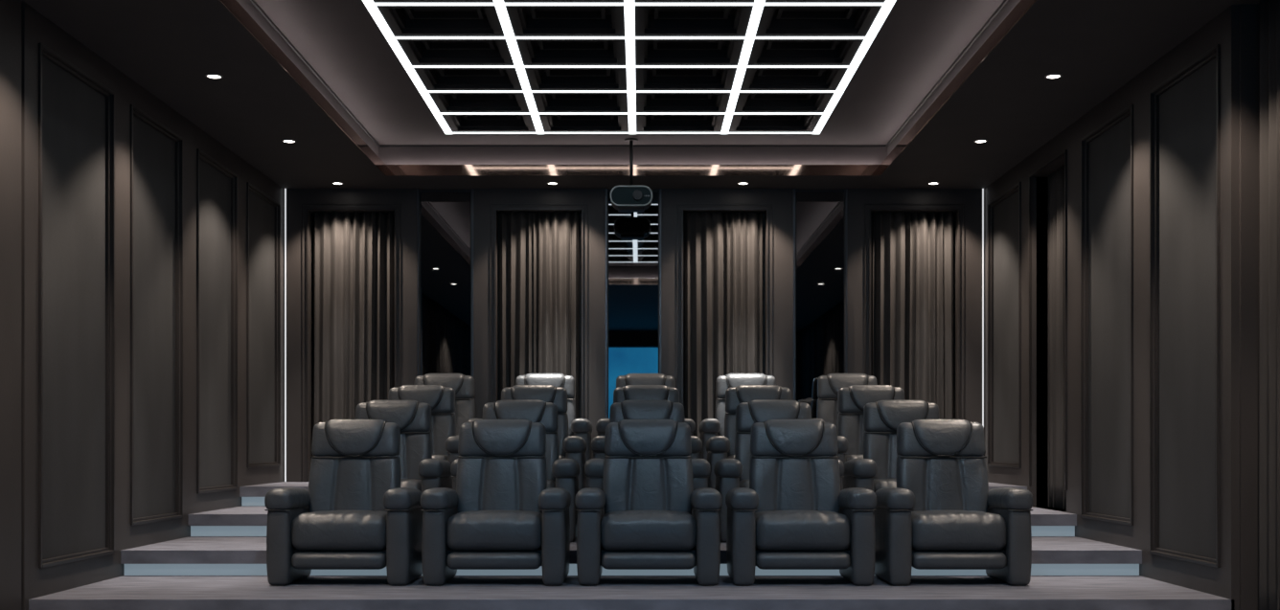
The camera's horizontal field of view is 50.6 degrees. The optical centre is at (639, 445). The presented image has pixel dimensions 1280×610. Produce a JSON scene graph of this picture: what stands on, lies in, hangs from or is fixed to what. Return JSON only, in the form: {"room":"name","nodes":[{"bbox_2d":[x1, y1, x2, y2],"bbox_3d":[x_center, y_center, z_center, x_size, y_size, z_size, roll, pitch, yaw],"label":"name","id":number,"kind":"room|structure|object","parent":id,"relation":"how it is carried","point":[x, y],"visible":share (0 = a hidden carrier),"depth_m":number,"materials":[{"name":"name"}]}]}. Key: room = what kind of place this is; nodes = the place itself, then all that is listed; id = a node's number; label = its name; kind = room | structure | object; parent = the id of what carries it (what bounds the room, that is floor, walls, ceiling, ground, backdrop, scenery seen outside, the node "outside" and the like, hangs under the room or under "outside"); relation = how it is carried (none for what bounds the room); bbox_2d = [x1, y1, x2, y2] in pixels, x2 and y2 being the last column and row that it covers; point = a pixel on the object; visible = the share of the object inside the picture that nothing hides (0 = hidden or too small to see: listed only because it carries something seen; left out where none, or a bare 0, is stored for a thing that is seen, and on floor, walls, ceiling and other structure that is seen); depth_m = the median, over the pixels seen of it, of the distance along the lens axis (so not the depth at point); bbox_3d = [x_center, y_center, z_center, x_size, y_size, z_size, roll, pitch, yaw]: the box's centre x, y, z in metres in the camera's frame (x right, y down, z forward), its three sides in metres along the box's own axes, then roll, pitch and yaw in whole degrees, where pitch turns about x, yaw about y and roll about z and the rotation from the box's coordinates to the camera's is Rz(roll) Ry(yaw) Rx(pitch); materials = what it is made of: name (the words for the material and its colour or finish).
{"room":"auditorium","nodes":[
{"label":"auditorium","id":0,"kind":"room"},
{"bbox_2d":[0,0,283,609],"bbox_3d":[-3.920,-0.726,5.360,0.420,3.895,17.520,0,0,0],"label":"wall","id":1,"kind":"structure","parent":0,"point":[35,28],"depth_m":9.03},
{"bbox_2d":[42,55,105,559],"bbox_3d":[-3.753,-0.863,8.940,0.014,3.160,1.100,0,0,0],"label":"wall panel","id":2,"kind":"object","parent":1,"relation":"attached to","point":[73,112],"depth_m":8.92,"materials":[{"name":"fabric"}]},
{"bbox_2d":[38,43,114,568],"bbox_3d":[-3.727,-0.863,8.940,0.066,3.244,1.184,0,0,0],"label":"trim","id":3,"kind":"structure","parent":1,"relation":"attached to","point":[41,46],"depth_m":9.49,"materials":[{"name":"brown wood"}]},
{"bbox_2d":[133,114,175,518],"bbox_3d":[-3.753,-0.951,10.400,0.014,2.985,1.020,0,0,0],"label":"wall panel","id":4,"kind":"object","parent":1,"relation":"attached to","point":[153,152],"depth_m":10.43,"materials":[{"name":"fabric"}]},
{"bbox_2d":[130,104,182,525],"bbox_3d":[-3.727,-0.951,10.400,0.066,3.069,1.104,0,0,0],"label":"trim","id":5,"kind":"structure","parent":1,"relation":"attached to","point":[171,515],"depth_m":10.91,"materials":[{"name":"brown wood"}]},
{"bbox_2d":[199,158,230,487],"bbox_3d":[-3.753,-1.040,11.885,0.014,2.805,1.030,0,0,0],"label":"wall panel","id":6,"kind":"object","parent":1,"relation":"attached to","point":[215,187],"depth_m":11.94,"materials":[{"name":"fabric"}]},
{"bbox_2d":[196,148,237,493],"bbox_3d":[-3.727,-1.040,11.885,0.066,2.889,1.114,0,0,0],"label":"trim","id":7,"kind":"structure","parent":1,"relation":"attached to","point":[230,487],"depth_m":12.40,"materials":[{"name":"brown wood"}]},
{"bbox_2d":[249,190,274,463],"bbox_3d":[-3.753,-1.135,13.345,0.014,2.615,1.070,0,0,0],"label":"wall panel","id":8,"kind":"object","parent":1,"relation":"attached to","point":[262,215],"depth_m":13.38,"materials":[{"name":"fabric"}]},
{"bbox_2d":[246,182,280,468],"bbox_3d":[-3.727,-1.135,13.345,0.066,2.699,1.154,0,0,0],"label":"trim","id":9,"kind":"structure","parent":1,"relation":"attached to","point":[255,465],"depth_m":13.88,"materials":[{"name":"black wood"}]},
{"bbox_2d":[236,0,1020,164],"bbox_3d":[-0.072,-2.983,9.575,5.264,0.413,8.010,0,0,0],"label":"ceiling","id":10,"kind":"structure","parent":0,"point":[918,41],"depth_m":11.47,"materials":[{"name":"paint"}]},
{"bbox_2d":[362,0,896,134],"bbox_3d":[-0.072,-3.063,9.550,3.585,0.154,6.870,0,0,0],"label":"grid","id":11,"kind":"object","parent":10,"relation":"attached to","point":[479,66],"visible":1,"depth_m":10.57,"materials":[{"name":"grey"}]},
{"bbox_2d":[250,0,1008,147],"bbox_3d":[-0.072,-2.980,9.575,5.064,0.020,7.810,0,0,0],"label":"trim","id":12,"kind":"structure","parent":10,"relation":"attached to","point":[253,2],"depth_m":13.46,"materials":[{"name":"black metal"}]},
{"bbox_2d":[610,137,652,212],"bbox_3d":[-0.085,-2.642,13.235,0.413,0.694,0.330,0,0,0],"label":"projector","id":13,"kind":"object","parent":10,"relation":"hanging from","point":[630,198],"visible":1,"depth_m":13.10,"materials":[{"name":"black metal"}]},
{"bbox_2d":[28,481,1234,609],"bbox_3d":[0.015,0.809,5.500,8.050,0.855,18.200,0,0,0],"label":"floor","id":14,"kind":"structure","parent":0,"point":[125,592],"depth_m":8.80,"materials":[{"name":"grey carpet"}]},
{"bbox_2d":[124,564,267,575],"bbox_3d":[-3.191,0.895,9.731,1.019,0.076,0.008,0,0,0],"label":"light","id":15,"kind":"object","parent":14,"relation":"attached to","point":[262,570],"depth_m":9.73,"materials":[{"name":"grey"}]},
{"bbox_2d":[190,525,266,536],"bbox_3d":[-3.394,0.707,11.171,0.616,0.079,0.008,0,0,0],"label":"light","id":16,"kind":"object","parent":14,"relation":"attached to","point":[261,531],"depth_m":11.17,"materials":[{"name":"grey"}]},
{"bbox_2d":[241,497,265,505],"bbox_3d":[-0.060,0.522,12.601,7.292,0.087,0.008,0,0,0],"label":"light","id":17,"kind":"object","parent":14,"relation":"attached to","point":[245,501],"visible":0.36,"depth_m":12.60,"materials":[{"name":"grey"}]},
{"bbox_2d":[264,419,423,585],"bbox_3d":[-2.010,0.375,9.324,0.978,1.120,0.723,0,0,0],"label":"leather recliner","id":18,"kind":"object","parent":14,"relation":"on","point":[354,513],"visible":0.98,"depth_m":9.06,"materials":[{"name":"black leather"}]},
{"bbox_2d":[291,510,387,550],"bbox_3d":[-2.010,0.578,9.244,0.648,0.261,0.522,0,0,0],"label":"seat cushion","id":19,"kind":"object","parent":18,"relation":"on","point":[310,530],"depth_m":9.00,"materials":[{"name":"leather"}]},
{"bbox_2d":[325,419,384,455],"bbox_3d":[-2.010,-0.055,9.551,0.410,0.260,0.160,0,0,0],"label":"cushion","id":20,"kind":"object","parent":18,"relation":"on","point":[343,437],"depth_m":9.49,"materials":[{"name":"leather"}]},
{"bbox_2d":[309,567,387,575],"bbox_3d":[-2.096,0.905,9.731,0.551,0.055,0.008,0,0,0],"label":"light","id":21,"kind":"object","parent":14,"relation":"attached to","point":[382,572],"depth_m":9.73,"materials":[{"name":"grey"}]},
{"bbox_2d":[355,400,452,492],"bbox_3d":[-2.010,0.190,10.764,0.978,1.120,0.723,0,0,0],"label":"leather recliner","id":22,"kind":"object","parent":14,"relation":"on","point":[419,470],"visible":0.41,"depth_m":10.93,"materials":[{"name":"black leather"}]},
{"bbox_2d":[366,400,417,429],"bbox_3d":[-2.010,-0.240,10.991,0.410,0.260,0.160,0,0,0],"label":"cushion","id":23,"kind":"object","parent":22,"relation":"on","point":[403,413],"depth_m":10.94,"materials":[{"name":"leather"}]},
{"bbox_2d":[400,479,421,491],"bbox_3d":[-2.010,0.393,10.684,0.648,0.261,0.522,0,0,0],"label":"seat cushion","id":24,"kind":"object","parent":22,"relation":"on","point":[404,483],"depth_m":10.47,"materials":[{"name":"leather"}]},
{"bbox_2d":[388,385,459,481],"bbox_3d":[-2.010,0.005,12.204,0.978,1.120,0.723,0,0,0],"label":"leather recliner","id":25,"kind":"object","parent":14,"relation":"on","point":[441,400],"visible":0.28,"depth_m":12.37,"materials":[{"name":"black leather"}]},
{"bbox_2d":[398,385,443,409],"bbox_3d":[-2.010,-0.425,12.431,0.410,0.260,0.160,0,0,0],"label":"cushion","id":26,"kind":"object","parent":25,"relation":"on","point":[432,395],"depth_m":12.38,"materials":[{"name":"leather"}]},
{"bbox_2d":[432,455,448,460],"bbox_3d":[-2.010,0.208,12.124,0.648,0.261,0.522,0,0,0],"label":"seat cushion","id":27,"kind":"object","parent":25,"relation":"on","point":[445,457],"depth_m":11.92,"materials":[{"name":"leather"}]},
{"bbox_2d":[414,373,482,435],"bbox_3d":[-2.010,-0.180,13.644,0.978,1.120,0.723,0,0,0],"label":"leather recliner","id":28,"kind":"object","parent":14,"relation":"on","point":[463,385],"visible":0.24,"depth_m":13.82,"materials":[{"name":"black leather"}]},
{"bbox_2d":[424,373,463,393],"bbox_3d":[-2.010,-0.610,13.871,0.410,0.260,0.160,0,0,0],"label":"cushion","id":29,"kind":"object","parent":28,"relation":"on","point":[455,381],"depth_m":13.82,"materials":[{"name":"leather"}]},
{"bbox_2d":[420,419,571,585],"bbox_3d":[-0.975,0.375,9.324,0.978,1.120,0.723,0,0,0],"label":"leather recliner","id":30,"kind":"object","parent":14,"relation":"on","point":[501,514],"visible":1,"depth_m":9.03,"materials":[{"name":"black leather"}]},
{"bbox_2d":[446,510,542,550],"bbox_3d":[-0.975,0.578,9.244,0.648,0.261,0.522,0,0,0],"label":"seat cushion","id":31,"kind":"object","parent":30,"relation":"on","point":[466,530],"depth_m":9.00,"materials":[{"name":"leather"}]},
{"bbox_2d":[473,419,530,455],"bbox_3d":[-0.975,-0.055,9.551,0.410,0.260,0.160,0,0,0],"label":"cushion","id":32,"kind":"object","parent":30,"relation":"on","point":[491,437],"depth_m":9.49,"materials":[{"name":"leather"}]},
{"bbox_2d":[455,566,542,575],"bbox_3d":[-1.015,0.902,9.731,0.620,0.062,0.008,0,0,0],"label":"light","id":33,"kind":"object","parent":14,"relation":"attached to","point":[537,572],"depth_m":9.73,"materials":[{"name":"grey"}]},
{"bbox_2d":[450,400,579,542],"bbox_3d":[-0.975,0.190,10.764,0.978,1.120,0.723,0,0,0],"label":"leather recliner","id":34,"kind":"object","parent":14,"relation":"on","point":[563,473],"visible":0.37,"depth_m":10.92,"materials":[{"name":"black leather"}]},
{"bbox_2d":[495,400,545,422],"bbox_3d":[-0.975,-0.240,10.991,0.410,0.260,0.160,0,0,0],"label":"cushion","id":35,"kind":"object","parent":34,"relation":"on","point":[534,411],"depth_m":10.94,"materials":[{"name":"leather"}]},
{"bbox_2d":[501,385,587,491],"bbox_3d":[-0.975,0.005,12.204,0.978,1.120,0.723,0,0,0],"label":"leather recliner","id":36,"kind":"object","parent":14,"relation":"on","point":[574,447],"visible":0.33,"depth_m":12.37,"materials":[{"name":"black leather"}]},
{"bbox_2d":[511,385,555,402],"bbox_3d":[-0.975,-0.425,12.431,0.410,0.260,0.160,0,0,0],"label":"cushion","id":37,"kind":"object","parent":36,"relation":"on","point":[545,393],"depth_m":12.38,"materials":[{"name":"leather"}]},
{"bbox_2d":[515,373,592,462],"bbox_3d":[-0.975,-0.180,13.644,0.978,1.120,0.723,0,0,0],"label":"leather recliner","id":38,"kind":"object","parent":14,"relation":"on","point":[579,427],"visible":0.19,"depth_m":13.81,"materials":[{"name":"black leather"}]},
{"bbox_2d":[525,373,564,388],"bbox_3d":[-0.975,-0.610,13.871,0.410,0.260,0.160,0,0,0],"label":"cushion","id":39,"kind":"object","parent":38,"relation":"on","point":[555,379],"depth_m":13.82,"materials":[{"name":"leather"}]},
{"bbox_2d":[595,373,695,436],"bbox_3d":[0.057,-0.180,13.644,0.978,1.120,0.723,0,0,0],"label":"leather recliner","id":40,"kind":"object","parent":14,"relation":"on","point":[622,381],"visible":0.14,"depth_m":13.82,"materials":[{"name":"black leather"}]},
{"bbox_2d":[625,373,664,385],"bbox_3d":[0.057,-0.610,13.871,0.410,0.260,0.160,0,0,0],"label":"cushion","id":41,"kind":"object","parent":40,"relation":"on","point":[630,378],"depth_m":13.82,"materials":[{"name":"leather"}]},
{"bbox_2d":[591,385,702,459],"bbox_3d":[0.057,0.005,12.204,0.978,1.120,0.723,0,0,0],"label":"leather recliner","id":42,"kind":"object","parent":14,"relation":"on","point":[629,392],"visible":0.19,"depth_m":12.37,"materials":[{"name":"black leather"}]},
{"bbox_2d":[624,385,667,400],"bbox_3d":[0.057,-0.425,12.431,0.410,0.260,0.160,0,0,0],"label":"cushion","id":43,"kind":"object","parent":42,"relation":"on","point":[631,392],"depth_m":12.38,"materials":[{"name":"leather"}]},
{"bbox_2d":[584,400,710,517],"bbox_3d":[0.057,0.190,10.764,0.978,1.120,0.723,0,0,0],"label":"leather recliner","id":44,"kind":"object","parent":14,"relation":"on","point":[627,409],"visible":0.27,"depth_m":10.93,"materials":[{"name":"black leather"}]},
{"bbox_2d":[621,400,671,419],"bbox_3d":[0.057,-0.240,10.991,0.410,0.260,0.160,0,0,0],"label":"cushion","id":45,"kind":"object","parent":44,"relation":"on","point":[630,409],"depth_m":10.94,"materials":[{"name":"leather"}]},
{"bbox_2d":[601,567,694,575],"bbox_3d":[0.059,0.905,9.731,0.661,0.055,0.008,0,0,0],"label":"light","id":46,"kind":"object","parent":14,"relation":"attached to","point":[605,572],"depth_m":9.73,"materials":[{"name":"grey"}]},
{"bbox_2d":[574,419,722,585],"bbox_3d":[0.057,0.375,9.324,0.978,1.120,0.723,0,0,0],"label":"leather recliner","id":47,"kind":"object","parent":14,"relation":"on","point":[648,498],"visible":1,"depth_m":9.03,"materials":[{"name":"black leather"}]},
{"bbox_2d":[619,419,676,455],"bbox_3d":[0.057,-0.055,9.551,0.410,0.260,0.160,0,0,0],"label":"cushion","id":48,"kind":"object","parent":47,"relation":"on","point":[637,437],"depth_m":9.49,"materials":[{"name":"leather"}]},
{"bbox_2d":[600,510,696,550],"bbox_3d":[0.057,0.578,9.244,0.648,0.261,0.522,0,0,0],"label":"seat cushion","id":49,"kind":"object","parent":47,"relation":"on","point":[620,530],"depth_m":9.00,"materials":[{"name":"leather"}]},
{"bbox_2d":[698,373,776,460],"bbox_3d":[1.090,-0.180,13.644,0.978,1.120,0.723,0,0,0],"label":"leather recliner","id":50,"kind":"object","parent":14,"relation":"on","point":[708,428],"visible":0.3,"depth_m":13.81,"materials":[{"name":"black leather"}]},
{"bbox_2d":[726,373,766,388],"bbox_3d":[1.090,-0.610,13.871,0.410,0.260,0.160,0,0,0],"label":"cushion","id":51,"kind":"object","parent":50,"relation":"on","point":[733,380],"depth_m":13.82,"materials":[{"name":"leather"}]},
{"bbox_2d":[705,385,791,489],"bbox_3d":[1.090,0.005,12.204,0.978,1.120,0.723,0,0,0],"label":"leather recliner","id":52,"kind":"object","parent":14,"relation":"on","point":[719,447],"visible":0.3,"depth_m":12.37,"materials":[{"name":"black leather"}]},
{"bbox_2d":[736,385,780,403],"bbox_3d":[1.090,-0.425,12.431,0.410,0.260,0.160,0,0,0],"label":"cushion","id":53,"kind":"object","parent":52,"relation":"on","point":[744,393],"depth_m":12.38,"materials":[{"name":"leather"}]},
{"bbox_2d":[713,400,844,542],"bbox_3d":[1.090,0.190,10.764,0.978,1.120,0.723,0,0,0],"label":"leather recliner","id":54,"kind":"object","parent":14,"relation":"on","point":[730,473],"visible":0.28,"depth_m":10.92,"materials":[{"name":"black leather"}]},
{"bbox_2d":[739,479,749,488],"bbox_3d":[1.090,0.393,10.684,0.648,0.261,0.522,0,0,0],"label":"seat cushion","id":55,"kind":"object","parent":54,"relation":"on","point":[743,483],"depth_m":10.49,"materials":[{"name":"leather"}]},
{"bbox_2d":[749,400,799,422],"bbox_3d":[1.090,-0.240,10.991,0.410,0.260,0.160,0,0,0],"label":"cushion","id":56,"kind":"object","parent":54,"relation":"on","point":[760,411],"depth_m":10.94,"materials":[{"name":"leather"}]},
{"bbox_2d":[754,566,840,575],"bbox_3d":[1.132,0.902,9.731,0.606,0.062,0.008,0,0,0],"label":"light","id":57,"kind":"object","parent":14,"relation":"attached to","point":[758,572],"depth_m":9.73,"materials":[{"name":"grey"}]},
{"bbox_2d":[725,419,876,585],"bbox_3d":[1.090,0.375,9.324,0.978,1.120,0.723,0,0,0],"label":"leather recliner","id":58,"kind":"object","parent":14,"relation":"on","point":[794,514],"visible":1,"depth_m":9.04,"materials":[{"name":"black leather"}]},
{"bbox_2d":[765,419,822,455],"bbox_3d":[1.090,-0.055,9.551,0.410,0.260,0.160,0,0,0],"label":"cushion","id":59,"kind":"object","parent":58,"relation":"on","point":[783,437],"depth_m":9.49,"materials":[{"name":"leather"}]},
{"bbox_2d":[754,510,850,550],"bbox_3d":[1.090,0.578,9.244,0.648,0.261,0.522,0,0,0],"label":"seat cushion","id":60,"kind":"object","parent":58,"relation":"on","point":[774,530],"depth_m":9.00,"materials":[{"name":"leather"}]},
{"bbox_2d":[811,373,877,431],"bbox_3d":[2.130,-0.180,13.644,0.978,1.120,0.723,0,0,0],"label":"leather recliner","id":61,"kind":"object","parent":14,"relation":"on","point":[829,385],"visible":0.2,"depth_m":13.82,"materials":[{"name":"black leather"}]},
{"bbox_2d":[827,373,868,393],"bbox_3d":[2.130,-0.610,13.871,0.410,0.260,0.160,0,0,0],"label":"cushion","id":62,"kind":"object","parent":61,"relation":"on","point":[835,381],"depth_m":13.82,"materials":[{"name":"leather"}]},
{"bbox_2d":[836,385,904,489],"bbox_3d":[2.130,0.005,12.204,0.978,1.120,0.723,0,0,0],"label":"leather recliner","id":63,"kind":"object","parent":14,"relation":"on","point":[852,400],"visible":0.28,"depth_m":12.37,"materials":[{"name":"black leather"}]},
{"bbox_2d":[845,454,863,461],"bbox_3d":[2.130,0.208,12.124,0.648,0.261,0.522,0,0,0],"label":"seat cushion","id":64,"kind":"object","parent":63,"relation":"on","point":[849,457],"depth_m":11.93,"materials":[{"name":"leather"}]},
{"bbox_2d":[849,385,893,410],"bbox_3d":[2.130,-0.425,12.431,0.410,0.260,0.160,0,0,0],"label":"cushion","id":65,"kind":"object","parent":63,"relation":"on","point":[859,395],"depth_m":12.38,"materials":[{"name":"leather"}]},
{"bbox_2d":[843,400,939,492],"bbox_3d":[2.130,0.190,10.764,0.978,1.120,0.723,0,0,0],"label":"leather recliner","id":66,"kind":"object","parent":14,"relation":"on","point":[877,470],"visible":0.4,"depth_m":10.93,"materials":[{"name":"black leather"}]},
{"bbox_2d":[873,479,896,492],"bbox_3d":[2.130,0.393,10.684,0.648,0.261,0.522,0,0,0],"label":"seat cushion","id":67,"kind":"object","parent":66,"relation":"on","point":[879,484],"depth_m":10.47,"materials":[{"name":"leather"}]},
{"bbox_2d":[876,400,927,430],"bbox_3d":[2.130,-0.240,10.991,0.410,0.260,0.160,0,0,0],"label":"cushion","id":68,"kind":"object","parent":66,"relation":"on","point":[890,414],"depth_m":10.94,"materials":[{"name":"leather"}]},
{"bbox_2d":[911,567,986,575],"bbox_3d":[2.220,0.905,9.731,0.537,0.055,0.008,0,0,0],"label":"light","id":69,"kind":"object","parent":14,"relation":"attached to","point":[914,572],"depth_m":9.73,"materials":[{"name":"grey"}]},
{"bbox_2d":[873,419,1033,585],"bbox_3d":[2.130,0.375,9.324,0.978,1.120,0.723,0,0,0],"label":"leather recliner","id":70,"kind":"object","parent":14,"relation":"on","point":[942,513],"visible":0.97,"depth_m":9.06,"materials":[{"name":"black leather"}]},
{"bbox_2d":[913,419,971,455],"bbox_3d":[2.130,-0.055,9.551,0.410,0.260,0.160,0,0,0],"label":"cushion","id":71,"kind":"object","parent":70,"relation":"on","point":[930,437],"depth_m":9.49,"materials":[{"name":"leather"}]},
{"bbox_2d":[911,510,1006,550],"bbox_3d":[2.130,0.578,9.244,0.648,0.261,0.522,0,0,0],"label":"seat cushion","id":72,"kind":"object","parent":70,"relation":"on","point":[930,530],"depth_m":9.00,"materials":[{"name":"leather"}]},
{"bbox_2d":[1030,525,1074,536],"bbox_3d":[3.406,0.707,11.171,0.356,0.079,0.008,0,0,0],"label":"light","id":73,"kind":"object","parent":14,"relation":"attached to","point":[1037,531],"depth_m":11.17,"materials":[{"name":"grey"}]},
{"bbox_2d":[1030,564,1139,575],"bbox_3d":[3.198,0.895,9.731,0.771,0.076,0.008,0,0,0],"label":"light","id":74,"kind":"object","parent":14,"relation":"attached to","point":[1037,569],"depth_m":9.73,"materials":[{"name":"grey"}]},
{"bbox_2d":[283,188,984,481],"bbox_3d":[-0.060,-1.068,14.275,7.400,3.210,0.350,0,0,0],"label":"wall","id":75,"kind":"structure","parent":0,"point":[782,199],"depth_m":14.10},
{"bbox_2d":[284,188,287,481],"bbox_3d":[-3.688,-1.145,14.089,0.024,3.052,0.022,0,0,0],"label":"light strip","id":76,"kind":"object","parent":75,"relation":"attached to","point":[285,190],"visible":1,"depth_m":14.08,"materials":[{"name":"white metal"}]},
{"bbox_2d":[284,188,286,481],"bbox_3d":[-3.688,-1.145,14.082,0.014,3.052,0.008,0,0,0],"label":"diffuser","id":77,"kind":"object","parent":76,"relation":"attached to","point":[285,189],"depth_m":14.08,"materials":[{"name":"grey plastic"}]},
{"bbox_2d":[301,204,401,481],"bbox_3d":[-3.004,-1.067,14.091,1.034,2.898,0.019,0,0,0],"label":"trim","id":78,"kind":"structure","parent":75,"relation":"attached to","point":[308,209],"depth_m":14.08,"materials":[{"name":"black wood"}]},
{"bbox_2d":[313,211,393,426],"bbox_3d":[-3.012,-1.034,14.226,0.857,2.820,0.142,0,0,0],"label":"curtain","id":79,"kind":"object","parent":75,"relation":"hanging from","point":[354,252],"visible":0.62,"depth_m":14.18,"materials":[{"name":"fabric"}]},
{"bbox_2d":[416,188,473,377],"bbox_3d":[-2.026,-1.143,14.104,0.585,3.049,0.049,0,0,0],"label":"wall mirror","id":80,"kind":"object","parent":75,"relation":"attached to","point":[445,217],"visible":0.59,"depth_m":14.12,"materials":[{"name":"mirror"}]},
{"bbox_2d":[489,204,588,419],"bbox_3d":[-1.053,-1.067,14.091,1.024,2.898,0.019,0,0,0],"label":"trim","id":81,"kind":"structure","parent":75,"relation":"attached to","point":[495,209],"depth_m":14.08,"materials":[{"name":"black wood"}]},
{"bbox_2d":[499,211,579,418],"bbox_3d":[-1.061,-1.034,14.223,0.848,2.820,0.136,0,0,0],"label":"curtain","id":82,"kind":"object","parent":75,"relation":"hanging from","point":[539,252],"visible":0.61,"depth_m":14.19,"materials":[{"name":"fabric"}]},
{"bbox_2d":[605,188,661,418],"bbox_3d":[-0.070,-1.143,14.104,0.585,3.049,0.049,0,0,0],"label":"wall mirror","id":83,"kind":"object","parent":75,"relation":"attached to","point":[632,237],"visible":0.58,"depth_m":14.12,"materials":[{"name":"mirror"}]},
{"bbox_2d":[684,211,763,438],"bbox_3d":[0.877,-1.034,14.221,0.832,2.820,0.133,0,0,0],"label":"curtain","id":84,"kind":"object","parent":75,"relation":"hanging from","point":[723,252],"visible":0.65,"depth_m":14.18,"materials":[{"name":"fabric"}]},
{"bbox_2d":[676,204,773,405],"bbox_3d":[0.883,-1.067,14.091,1.004,2.898,0.019,0,0,0],"label":"trim","id":85,"kind":"structure","parent":75,"relation":"attached to","point":[682,209],"depth_m":14.08,"materials":[{"name":"black wood"}]},
{"bbox_2d":[793,188,847,418],"bbox_3d":[1.876,-1.143,14.104,0.565,3.049,0.049,0,0,0],"label":"wall mirror","id":86,"kind":"object","parent":75,"relation":"attached to","point":[819,216],"visible":0.59,"depth_m":14.12,"materials":[{"name":"mirror"}]},
{"bbox_2d":[870,211,953,419],"bbox_3d":[2.852,-1.034,14.223,0.870,2.820,0.136,0,0,0],"label":"curtain","id":87,"kind":"object","parent":75,"relation":"hanging from","point":[912,253],"visible":0.7,"depth_m":14.19,"materials":[{"name":"fabric"}]},
{"bbox_2d":[864,204,964,419],"bbox_3d":[2.859,-1.067,14.091,1.044,2.898,0.019,0,0,0],"label":"trim","id":88,"kind":"structure","parent":75,"relation":"attached to","point":[870,209],"depth_m":14.08,"materials":[{"name":"black wood"}]},
{"bbox_2d":[981,188,983,427],"bbox_3d":[3.568,-1.145,14.089,0.024,3.052,0.022,0,0,0],"label":"light strip","id":89,"kind":"object","parent":75,"relation":"attached to","point":[982,190],"visible":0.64,"depth_m":14.08,"materials":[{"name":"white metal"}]},
{"bbox_2d":[982,188,983,427],"bbox_3d":[3.568,-1.145,14.082,0.014,3.052,0.008,0,0,0],"label":"diffuser","id":90,"kind":"object","parent":89,"relation":"attached to","point":[982,189],"depth_m":14.08,"materials":[{"name":"grey plastic"}]},
{"bbox_2d":[21,0,1261,189],"bbox_3d":[-0.045,-2.725,5.450,8.170,0.104,18.000,0,0,0],"label":"ceiling","id":91,"kind":"structure","parent":0,"point":[168,48],"depth_m":10.22,"materials":[{"name":"paint"}]},
{"bbox_2d":[219,0,385,175],"bbox_3d":[-2.521,-2.724,9.575,0.006,0.106,7.638,0,0,0],"label":"trim","id":92,"kind":"structure","parent":91,"relation":"attached to","point":[234,7],"depth_m":9.95,"materials":[{"name":"orange metal"}]},
{"bbox_2d":[385,164,879,175],"bbox_3d":[-0.072,-2.724,13.397,4.904,0.106,0.006,0,0,0],"label":"trim","id":93,"kind":"structure","parent":91,"relation":"attached to","point":[390,170],"depth_m":13.39,"materials":[{"name":"orange metal"}]},
{"bbox_2d":[879,0,1036,175],"bbox_3d":[2.377,-2.724,9.575,0.006,0.106,7.638,0,0,0],"label":"trim","id":94,"kind":"structure","parent":91,"relation":"attached to","point":[1023,6],"depth_m":9.94,"materials":[{"name":"orange metal"}]},
{"bbox_2d":[1258,0,1279,609],"bbox_3d":[3.783,-0.775,2.458,0.126,3.785,11.465,0,0,0],"label":"curtain","id":95,"kind":"object","parent":91,"relation":"hanging from","point":[1269,10],"visible":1,"depth_m":8.01,"materials":[{"name":"fabric"}]},
{"bbox_2d":[984,5,1239,609],"bbox_3d":[3.780,-0.726,11.170,0.380,3.895,5.900,0,0,0],"label":"wall","id":96,"kind":"structure","parent":0,"point":[1223,30],"depth_m":9.75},
{"bbox_2d":[987,182,1021,468],"bbox_3d":[3.607,-1.135,13.340,0.066,2.699,1.164,0,0,0],"label":"trim","id":97,"kind":"structure","parent":96,"relation":"attached to","point":[1001,465],"depth_m":13.88,"materials":[{"name":"black wood"}]},
{"bbox_2d":[993,190,1018,463],"bbox_3d":[3.633,-1.135,13.340,0.014,2.615,1.080,0,0,0],"label":"wall panel","id":98,"kind":"object","parent":96,"relation":"attached to","point":[1005,213],"depth_m":13.43,"materials":[{"name":"fabric"}]},
{"bbox_2d":[1028,149,1067,490],"bbox_3d":[3.584,-1.054,11.915,0.020,2.862,1.074,0,0,0],"label":"trim","id":99,"kind":"structure","parent":96,"relation":"attached to","point":[1064,152],"depth_m":11.39,"materials":[{"name":"brown wood"}]},
{"bbox_2d":[1048,165,1066,509],"bbox_3d":[3.755,-0.949,11.886,0.090,3.019,0.909,0,0,0],"label":"curtain","id":100,"kind":"object","parent":96,"relation":"hanging from","point":[1057,494],"visible":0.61,"depth_m":12.14,"materials":[{"name":"fabric"}]},
{"bbox_2d":[1080,104,1133,525],"bbox_3d":[3.607,-0.951,10.415,0.066,3.069,1.134,0,0,0],"label":"trim","id":101,"kind":"structure","parent":96,"relation":"attached to","point":[1087,514],"depth_m":10.82,"materials":[{"name":"brown wood"}]},
{"bbox_2d":[1088,114,1130,518],"bbox_3d":[3.633,-0.951,10.415,0.014,2.985,1.050,0,0,0],"label":"wall panel","id":102,"kind":"object","parent":96,"relation":"attached to","point":[1109,152],"depth_m":10.47,"materials":[{"name":"fabric"}]},
{"bbox_2d":[1149,44,1219,568],"bbox_3d":[3.607,-0.863,8.940,0.066,3.244,1.124,0,0,0],"label":"trim","id":103,"kind":"structure","parent":96,"relation":"attached to","point":[1216,48],"depth_m":9.46,"materials":[{"name":"brown wood"}]},
{"bbox_2d":[1159,57,1215,559],"bbox_3d":[3.633,-0.863,8.940,0.014,3.160,1.040,0,0,0],"label":"wall panel","id":104,"kind":"object","parent":96,"relation":"attached to","point":[1187,109],"depth_m":8.95,"materials":[{"name":"fabric"}]},
{"bbox_2d":[1239,3,1259,609],"bbox_3d":[3.840,-0.726,2.420,0.400,3.895,11.640,0,0,0],"label":"wall","id":105,"kind":"structure","parent":0,"point":[1249,13],"depth_m":8.20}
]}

